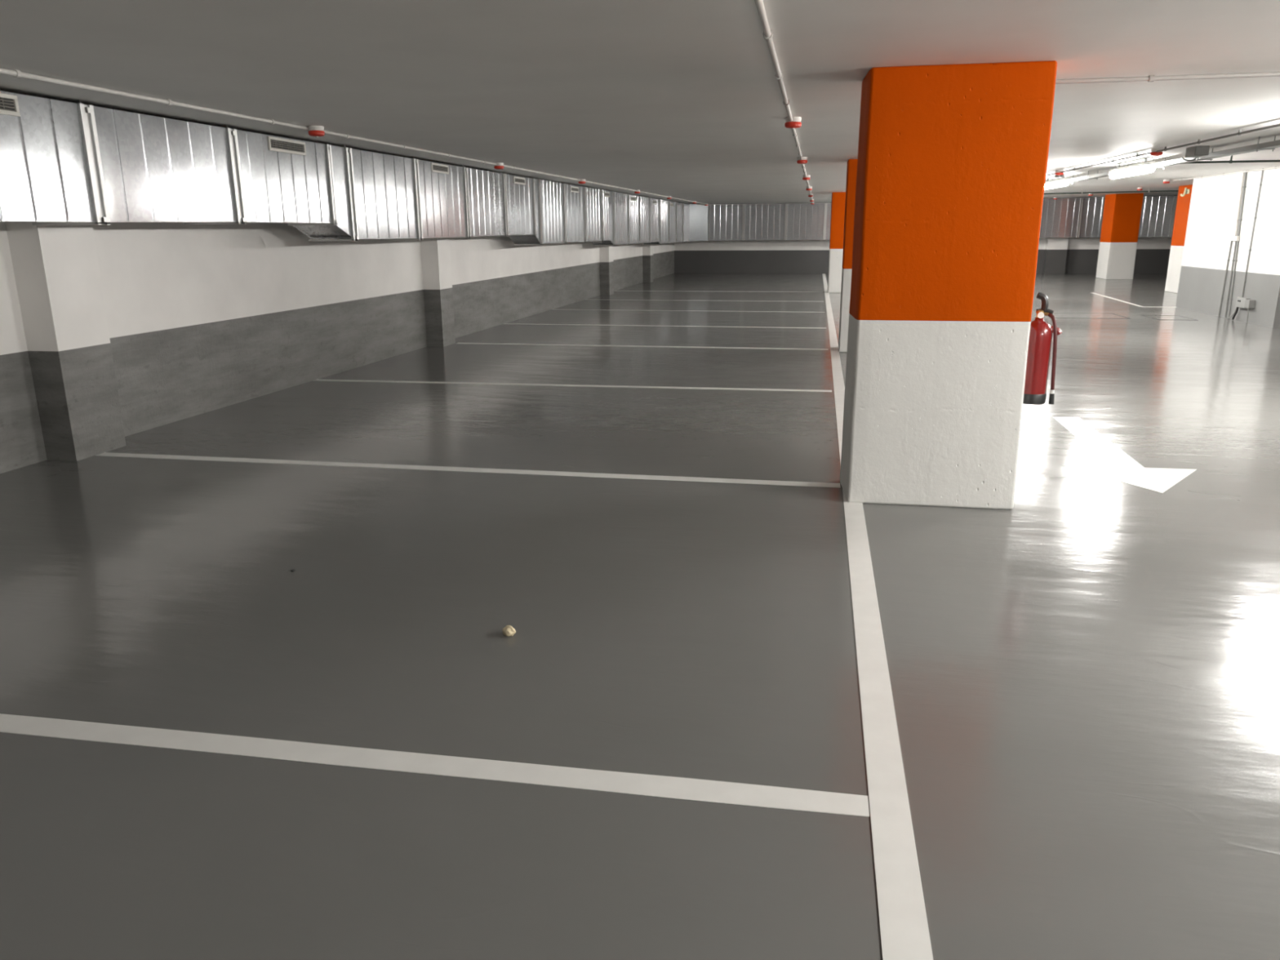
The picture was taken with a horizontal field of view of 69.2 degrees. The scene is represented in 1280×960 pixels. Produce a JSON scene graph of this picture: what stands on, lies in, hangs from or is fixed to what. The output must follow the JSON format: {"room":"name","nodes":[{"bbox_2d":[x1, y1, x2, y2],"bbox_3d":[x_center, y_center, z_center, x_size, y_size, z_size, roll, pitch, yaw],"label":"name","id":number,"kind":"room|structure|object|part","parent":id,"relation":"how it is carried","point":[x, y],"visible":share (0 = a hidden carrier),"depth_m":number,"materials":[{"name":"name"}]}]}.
{"room":"parking garage","nodes":[
{"label":"parking garage","id":0,"kind":"room"},
{"bbox_2d":[0,222,674,473],"bbox_3d":[-2.294,-3.851,15.515,0.435,2.445,39.400,2,15,10],"label":"wall","id":1,"kind":"structure","parent":0,"point":[113,332],"depth_m":8.14,"materials":[{"name":"white paint"}]},
{"bbox_2d":[0,273,1279,959],"bbox_3d":[7.127,-2.182,14.161,19.580,0.200,39.800,2,15,10],"label":"floor","id":2,"kind":"structure","parent":0,"point":[1084,673],"depth_m":3.37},
{"bbox_2d":[0,713,869,817],"bbox_3d":[-2.031,0.774,2.958,5.378,0.002,0.102,2,15,10],"label":"parking line","id":3,"kind":"object","parent":2,"relation":"on","point":[671,787],"visible":1,"depth_m":2.70,"materials":[{"name":"white paint"}]},
{"bbox_2d":[96,452,840,487],"bbox_3d":[-1.306,-0.076,6.113,5.140,0.002,0.101,2,15,11],"label":"parking line","id":4,"kind":"object","parent":2,"relation":"on","point":[104,454],"visible":1,"depth_m":6.05,"materials":[{"name":"white paint"}]},
{"bbox_2d":[502,625,515,636],"bbox_3d":[-0.506,0.581,3.571,0.059,0.038,0.043,14,21,43],"label":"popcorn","id":5,"kind":"object","parent":2,"relation":"on","point":[508,630],"visible":1,"depth_m":3.55,"materials":[{"name":"beige food"}]},
{"bbox_2d":[315,378,831,391],"bbox_3d":[-0.797,-0.961,9.406,5.378,0.002,0.103,2,15,10],"label":"parking line","id":6,"kind":"object","parent":2,"relation":"on","point":[318,380],"visible":1,"depth_m":9.37,"materials":[{"name":"white paint"}]},
{"bbox_2d":[456,342,828,350],"bbox_3d":[-0.060,-1.813,12.572,5.120,0.002,0.101,3,15,11],"label":"parking line","id":7,"kind":"object","parent":2,"relation":"on","point":[456,343],"visible":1,"depth_m":12.52,"materials":[{"name":"white paint"}]},
{"bbox_2d":[504,323,826,328],"bbox_3d":[0.324,-2.536,15.262,5.380,0.002,0.102,3,15,11],"label":"parking line","id":8,"kind":"object","parent":2,"relation":"on","point":[504,323],"visible":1,"depth_m":15.19,"materials":[{"name":"white paint"}]},
{"bbox_2d":[565,309,824,312],"bbox_3d":[0.869,-3.302,18.111,5.379,0.002,0.075,3,15,11],"label":"parking line","id":9,"kind":"object","parent":2,"relation":"on","point":[566,309],"visible":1,"depth_m":18.16,"materials":[{"name":"white paint"}]},
{"bbox_2d":[618,299,823,302],"bbox_3d":[1.378,-4.017,20.771,5.379,0.002,0.073,3,15,11],"label":"parking line","id":10,"kind":"object","parent":2,"relation":"on","point":[619,300],"visible":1,"depth_m":20.65,"materials":[{"name":"white paint"}]},
{"bbox_2d":[629,290,822,292],"bbox_3d":[1.978,-4.860,23.904,5.377,0.002,0.074,2,15,10],"label":"parking line","id":11,"kind":"object","parent":2,"relation":"on","point":[629,291],"visible":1,"depth_m":24.15,"materials":[{"name":"white paint"}]},
{"bbox_2d":[827,191,845,293],"bbox_3d":[5.147,-5.856,22.924,0.905,2.392,0.504,2,15,10],"label":"pillar","id":12,"kind":"structure","parent":2,"relation":"on","point":[838,198],"depth_m":22.74,"materials":[{"name":"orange paint"}]},
{"bbox_2d":[838,159,857,351],"bbox_3d":[3.016,-2.803,11.685,0.905,2.333,0.525,2,15,10],"label":"pillar","id":13,"kind":"structure","parent":2,"relation":"on","point":[851,168],"depth_m":11.52,"materials":[{"name":"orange paint"}]},
{"bbox_2d":[822,273,933,959],"bbox_3d":[3.320,-2.826,16.270,0.148,0.003,35.550,2,15,10],"label":"lane line","id":14,"kind":"object","parent":2,"relation":"on","point":[903,920],"visible":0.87,"depth_m":2.69,"materials":[{"name":"white paint"}]},
{"bbox_2d":[840,60,1057,509],"bbox_3d":[1.646,-1.026,5.149,0.934,2.298,0.505,2,15,10],"label":"pillar","id":15,"kind":"structure","parent":2,"relation":"on","point":[952,162],"depth_m":4.89,"materials":[{"name":"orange paint"}]},
{"bbox_2d":[1022,291,1062,404],"bbox_3d":[2.224,-0.734,5.169,0.230,0.617,0.156,2,15,10],"label":"fire extinguisher","id":16,"kind":"object","parent":15,"relation":"attached to","point":[1039,349],"visible":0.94,"depth_m":5.12,"materials":[{"name":"red metal"}]},
{"bbox_3d":[2.213,-0.982,5.103,0.067,0.104,0.038,2,15,10],"label":"squeeze lever","id":17,"kind":"part","parent":16,"relation":"part of","materials":[{"name":"black plastic"}]},
{"bbox_3d":[2.229,-0.928,5.111,0.090,0.032,0.023,4,16,17],"label":"carry handle","id":18,"kind":"part","parent":16,"relation":"part of","materials":[{"name":"black plastic"}]},
{"bbox_2d":[1052,312,1128,318],"bbox_3d":[7.907,-2.929,16.538,1.250,0.004,1.020,2,15,10],"label":"floor marking","id":19,"kind":"object","parent":2,"relation":"on","point":[1057,315],"visible":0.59,"depth_m":16.45,"materials":[{"name":"white"}]},
{"bbox_2d":[1090,292,1142,306],"bbox_3d":[10.436,-3.985,20.425,0.080,0.002,4.390,3,15,13],"label":"parking line","id":20,"kind":"object","parent":2,"relation":"on","point":[1091,292],"visible":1,"depth_m":20.34,"materials":[{"name":"white paint"}]},
{"bbox_2d":[1095,193,1143,279],"bbox_3d":[14.711,-7.476,28.503,0.786,2.514,1.106,2,15,10],"label":"pillar","id":21,"kind":"structure","parent":2,"relation":"on","point":[1122,215],"depth_m":28.08,"materials":[{"name":"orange paint"}]},
{"bbox_2d":[1053,417,1196,493],"bbox_3d":[3.273,-0.223,6.548,0.818,0.002,2.340,2,15,10],"label":"arrow","id":22,"kind":"object","parent":2,"relation":"on","point":[1124,468],"depth_m":6.01,"materials":[{"name":"white paint"}]},
{"bbox_2d":[1142,315,1196,319],"bbox_3d":[9.162,-2.814,16.077,0.610,0.004,0.900,2,15,10],"label":"floor marking","id":23,"kind":"object","parent":2,"relation":"on","point":[1155,317],"visible":1,"depth_m":16.02,"materials":[{"name":"white"}]},
{"bbox_2d":[1164,184,1192,293],"bbox_3d":[13.167,-5.714,22.032,0.705,2.476,0.956,2,15,10],"label":"pillar","id":24,"kind":"structure","parent":2,"relation":"on","point":[1183,204],"depth_m":22.11,"materials":[{"name":"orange paint"}]},
{"bbox_2d":[1180,187,1190,196],"bbox_3d":[12.797,-6.758,21.781,0.040,0.197,0.534,2,15,10],"label":"number sign","id":25,"kind":"object","parent":24,"relation":"attached to","point":[1186,190],"visible":1,"depth_m":21.74,"materials":[{"name":"beige paint"}]},
{"bbox_2d":[0,0,1279,204],"bbox_3d":[7.110,-4.729,13.479,19.580,0.579,39.800,2,15,10],"label":"ceiling","id":26,"kind":"structure","parent":0,"point":[678,99],"depth_m":4.75,"materials":[{"name":"paint"}]},
{"bbox_2d":[307,125,324,137],"bbox_3d":[-2.514,-2.704,7.210,0.124,0.082,0.124,2,15,10],"label":"ceiling detector","id":27,"kind":"object","parent":26,"relation":"attached to","point":[313,131],"visible":1,"depth_m":7.17,"materials":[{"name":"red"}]},
{"bbox_2d":[0,90,684,245],"bbox_3d":[-2.065,-3.998,13.908,0.484,1.286,36.305,2,15,10],"label":"ventilation duct","id":28,"kind":"object","parent":26,"relation":"hanging from","point":[62,162],"visible":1,"depth_m":7.58,"materials":[{"name":"grey metal"}]},
{"bbox_2d":[0,93,20,116],"bbox_3d":[-3.549,-2.022,4.927,0.014,0.109,0.600,2,15,10],"label":"vent grille","id":29,"kind":"object","parent":28,"relation":"attached to","point":[10,104],"depth_m":5.16,"materials":[{"name":"grey"}]},
{"bbox_2d":[267,136,306,155],"bbox_3d":[-2.986,-2.828,7.862,0.014,0.110,0.570,2,15,10],"label":"vent grille","id":30,"kind":"object","parent":28,"relation":"attached to","point":[277,145],"depth_m":7.83,"materials":[{"name":"grey"}]},
{"bbox_2d":[431,162,448,173],"bbox_3d":[-2.377,-3.704,11.037,0.014,0.100,0.510,2,15,10],"label":"vent grille","id":31,"kind":"object","parent":28,"relation":"attached to","point":[436,167],"depth_m":11.01,"materials":[{"name":"grey"}]},
{"bbox_2d":[513,176,525,185],"bbox_3d":[-1.814,-4.508,13.978,0.014,0.097,0.550,2,15,10],"label":"vent grille","id":32,"kind":"object","parent":28,"relation":"attached to","point":[517,180],"depth_m":13.97,"materials":[{"name":"grey metal"}]},
{"bbox_2d":[570,186,578,192],"bbox_3d":[-1.207,-5.366,17.148,0.014,0.095,0.590,2,15,10],"label":"vent grille","id":33,"kind":"object","parent":28,"relation":"attached to","point":[573,188],"depth_m":17.15,"materials":[{"name":"grey metal"}]},
{"bbox_2d":[604,191,609,197],"bbox_3d":[-0.707,-6.080,19.762,0.014,0.095,0.520,2,15,10],"label":"vent grille","id":34,"kind":"object","parent":28,"relation":"attached to","point":[606,194],"depth_m":19.75,"materials":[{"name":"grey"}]},
{"bbox_2d":[630,195,635,200],"bbox_3d":[-0.165,-6.848,22.590,0.014,0.090,0.660,2,15,10],"label":"vent grille","id":35,"kind":"object","parent":28,"relation":"attached to","point":[632,197],"depth_m":22.55,"materials":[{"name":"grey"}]},
{"bbox_2d":[0,67,705,204],"bbox_3d":[-1.044,-4.947,15.297,0.075,0.216,37.200,2,15,10],"label":"conduit","id":36,"kind":"object","parent":26,"relation":"attached to","point":[15,73],"visible":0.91,"depth_m":6.16,"materials":[{"name":"grey"}]},
{"bbox_2d":[493,162,503,169],"bbox_3d":[-1.741,-3.869,11.456,0.124,0.082,0.124,2,15,10],"label":"ceiling detector","id":37,"kind":"object","parent":26,"relation":"attached to","point":[500,166],"visible":0.98,"depth_m":11.41,"materials":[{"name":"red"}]},
{"bbox_2d":[577,178,585,184],"bbox_3d":[-0.969,-4.975,15.486,0.124,0.082,0.124,2,15,10],"label":"ceiling detector","id":38,"kind":"object","parent":26,"relation":"attached to","point":[582,181],"visible":0.98,"depth_m":15.44,"materials":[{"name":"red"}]},
{"bbox_2d":[754,0,813,203],"bbox_3d":[2.615,-4.795,14.638,0.050,0.219,37.200,2,15,10],"label":"conduit","id":39,"kind":"object","parent":26,"relation":"attached to","point":[767,33],"visible":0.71,"depth_m":4.36,"materials":[{"name":"grey"}]},
{"bbox_2d":[784,116,801,128],"bbox_3d":[1.133,-2.639,6.866,0.124,0.082,0.124,2,15,10],"label":"ceiling detector","id":40,"kind":"object","parent":26,"relation":"attached to","point":[796,122],"visible":0.95,"depth_m":6.82,"materials":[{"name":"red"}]},
{"bbox_2d":[796,156,807,164],"bbox_3d":[1.897,-3.732,10.849,0.124,0.082,0.124,2,15,10],"label":"ceiling detector","id":41,"kind":"object","parent":26,"relation":"attached to","point":[804,160],"visible":0.97,"depth_m":10.81,"materials":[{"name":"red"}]},
{"bbox_2d":[802,174,810,180],"bbox_3d":[2.651,-4.811,14.784,0.124,0.082,0.124,2,15,10],"label":"ceiling detector","id":42,"kind":"object","parent":26,"relation":"attached to","point":[807,178],"visible":0.95,"depth_m":14.74,"materials":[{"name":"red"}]},
{"bbox_2d":[683,195,1177,241],"bbox_3d":[10.161,-8.672,30.827,18.050,1.382,2.630,2,15,10],"label":"ventilation duct","id":43,"kind":"object","parent":26,"relation":"hanging from","point":[1082,217],"visible":0.4,"depth_m":32.45,"materials":[{"name":"grey metal"}]},
{"bbox_2d":[1044,174,1070,189],"bbox_3d":[7.314,-5.247,16.355,0.110,0.194,1.600,2,15,10],"label":"lamp","id":44,"kind":"object","parent":26,"relation":"attached to","point":[1064,181],"visible":0.81,"depth_m":16.01,"materials":[{"name":"grey plastic"}]},
{"bbox_2d":[1044,180,1069,189],"bbox_3d":[7.315,-5.198,16.368,0.106,0.092,1.560,2,15,10],"label":"diffuser","id":45,"kind":"object","parent":44,"relation":"attached to","point":[1051,184],"depth_m":16.14,"materials":[{"name":"white plastic"}]},
{"bbox_2d":[1054,174,1062,177],"bbox_3d":[6.880,-5.002,15.240,0.130,0.070,0.127,2,15,10],"label":"junction box","id":46,"kind":"object","parent":26,"relation":"attached to","point":[1055,176],"visible":0.6,"depth_m":15.21,"materials":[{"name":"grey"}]},
{"bbox_2d":[1055,169,1063,175],"bbox_3d":[6.501,-4.755,14.379,0.124,0.082,0.124,2,15,10],"label":"ceiling detector","id":47,"kind":"object","parent":26,"relation":"attached to","point":[1058,172],"visible":0.98,"depth_m":14.33,"materials":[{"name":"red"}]},
{"bbox_2d":[1044,189,1178,194],"bbox_3d":[13.188,-7.494,24.051,8.206,0.152,0.052,2,15,8],"label":"ceiling pipe","id":48,"kind":"object","parent":26,"relation":"attached to","point":[1148,191],"visible":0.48,"depth_m":24.18,"materials":[{"name":"grey metal"}]},
{"bbox_2d":[1109,157,1156,178],"bbox_3d":[6.551,-4.154,12.372,0.110,0.194,1.600,2,15,10],"label":"lamp","id":49,"kind":"object","parent":26,"relation":"attached to","point":[1144,167],"visible":1,"depth_m":12.16,"materials":[{"name":"grey plastic"}]},
{"bbox_2d":[1109,164,1155,178],"bbox_3d":[6.552,-4.105,12.385,0.106,0.092,1.560,2,15,10],"label":"diffuser","id":50,"kind":"object","parent":49,"relation":"attached to","point":[1132,170],"depth_m":12.26,"materials":[{"name":"white plastic"}]},
{"bbox_2d":[1150,148,1163,156],"bbox_3d":[5.773,-3.656,10.370,0.124,0.082,0.124,2,15,10],"label":"ceiling detector","id":51,"kind":"object","parent":26,"relation":"attached to","point":[1153,152],"visible":0.94,"depth_m":10.33,"materials":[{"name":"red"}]},
{"bbox_2d":[1045,123,1279,176],"bbox_3d":[6.369,-4.565,13.613,0.053,0.223,36.500,2,15,10],"label":"conduit","id":52,"kind":"object","parent":26,"relation":"attached to","point":[1240,132],"visible":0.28,"depth_m":9.48,"materials":[{"name":"grey metal"}]},
{"bbox_2d":[1162,179,1169,183],"bbox_3d":[10.497,-5.945,18.506,0.124,0.082,0.124,2,15,10],"label":"ceiling detector","id":53,"kind":"object","parent":26,"relation":"attached to","point":[1165,181],"visible":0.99,"depth_m":18.46,"materials":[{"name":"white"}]},
{"bbox_2d":[1055,71,1279,84],"bbox_3d":[3.416,-2.183,4.993,2.515,0.048,0.035,1,15,7],"label":"conduit","id":54,"kind":"object","parent":26,"relation":"attached to","point":[1151,77],"visible":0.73,"depth_m":5.05,"materials":[{"name":"grey"}]},
{"bbox_2d":[1069,136,1279,183],"bbox_3d":[6.900,-4.442,13.281,0.160,0.292,38.000,2,15,10],"label":"cable tray","id":55,"kind":"object","parent":26,"relation":"hanging from","point":[1276,144],"visible":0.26,"depth_m":10.13,"materials":[{"name":"silver metal"}]},
{"bbox_2d":[1181,146,1209,160],"bbox_3d":[6.146,-3.633,10.357,0.140,0.129,0.645,2,15,10],"label":"junction box","id":56,"kind":"object","parent":26,"relation":"attached to","point":[1195,152],"visible":1,"depth_m":10.07,"materials":[{"name":"grey plastic"}]},
{"bbox_3d":[6.088,-3.565,10.049,0.120,0.080,0.004,2,15,10],"label":"lid","id":57,"kind":"part","parent":56,"relation":"part of","materials":[{"name":"grey plastic"}]},
{"bbox_2d":[1171,166,1279,181],"bbox_3d":[10.195,-5.339,16.201,0.058,0.056,4.801,2,15,10],"label":"conduit","id":58,"kind":"object","parent":26,"relation":"attached to","point":[1275,167],"visible":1,"depth_m":15.99,"materials":[{"name":"grey"}]},
{"bbox_2d":[1179,155,1279,164],"bbox_3d":[8.675,-3.932,11.282,4.378,0.157,0.066,-1,15,-3],"label":"ceiling pipe","id":59,"kind":"object","parent":26,"relation":"attached to","point":[1230,161],"visible":0.8,"depth_m":11.20,"materials":[{"name":"grey metal"}]},
{"bbox_2d":[674,195,1177,274],"bbox_3d":[10.690,-8.541,32.462,19.180,2.574,0.500,2,15,10],"label":"wall","id":60,"kind":"structure","parent":0,"point":[1055,255],"depth_m":33.54,"materials":[{"name":"white paint"}]},
{"bbox_2d":[1175,166,1279,328],"bbox_3d":[13.596,-3.939,15.347,7.018,2.498,4.100,2,15,10],"label":"wall","id":61,"kind":"structure","parent":0,"point":[1214,202],"depth_m":15.85,"materials":[{"name":"paint"}]},
{"bbox_2d":[1217,240,1232,316],"bbox_3d":[10.120,-3.474,16.053,0.031,1.281,0.086,2,15,10],"label":"conduit","id":62,"kind":"object","parent":61,"relation":"attached to","point":[1228,256],"visible":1,"depth_m":16.04,"materials":[{"name":"grey metal"}]},
{"bbox_2d":[1224,240,1236,317],"bbox_3d":[10.079,-3.417,15.839,0.031,1.281,0.056,2,15,10],"label":"conduit","id":63,"kind":"object","parent":61,"relation":"attached to","point":[1235,246],"visible":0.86,"depth_m":15.83,"materials":[{"name":"grey metal"}]},
{"bbox_2d":[1227,240,1239,317],"bbox_3d":[10.060,-3.389,15.734,0.029,1.282,0.114,2,15,10],"label":"conduit","id":64,"kind":"object","parent":61,"relation":"attached to","point":[1235,260],"visible":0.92,"depth_m":15.73,"materials":[{"name":"grey metal"}]},
{"bbox_2d":[1229,235,1239,240],"bbox_3d":[10.078,-4.092,15.731,0.050,0.080,0.310,2,15,10],"label":"junction box","id":65,"kind":"object","parent":61,"relation":"attached to","point":[1231,237],"visible":1,"depth_m":15.67,"materials":[{"name":"grey plastic"}]},
{"bbox_2d":[1225,297,1249,319],"bbox_3d":[9.959,-2.852,15.457,0.090,0.383,0.595,1,15,7],"label":"box","id":66,"kind":"object","parent":61,"relation":"attached to","point":[1240,303],"visible":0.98,"depth_m":15.37,"materials":[{"name":"grey plastic"}]},
{"bbox_2d":[1234,170,1244,235],"bbox_3d":[10.075,-4.635,15.601,0.053,1.079,0.104,2,15,10],"label":"conduit","id":67,"kind":"object","parent":61,"relation":"attached to","point":[1241,188],"visible":1,"depth_m":15.59,"materials":[{"name":"grey"}]},
{"bbox_2d":[1237,172,1247,235],"bbox_3d":[10.069,-4.622,15.512,0.034,1.059,0.108,2,15,10],"label":"conduit","id":68,"kind":"object","parent":61,"relation":"attached to","point":[1246,173],"visible":1,"depth_m":15.50,"materials":[{"name":"grey"}]},
{"bbox_2d":[1244,299,1255,322],"bbox_3d":[9.881,-2.738,15.064,0.090,0.368,0.160,2,15,10],"label":"box","id":69,"kind":"object","parent":61,"relation":"attached to","point":[1249,304],"visible":1,"depth_m":14.98,"materials":[{"name":"grey plastic"}]},
{"bbox_2d":[1241,168,1263,297],"bbox_3d":[9.976,-4.006,15.116,0.024,2.034,0.045,2,15,10],"label":"conduit","id":70,"kind":"object","parent":61,"relation":"attached to","point":[1260,184],"visible":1,"depth_m":15.10,"materials":[{"name":"grey"}]}
]}

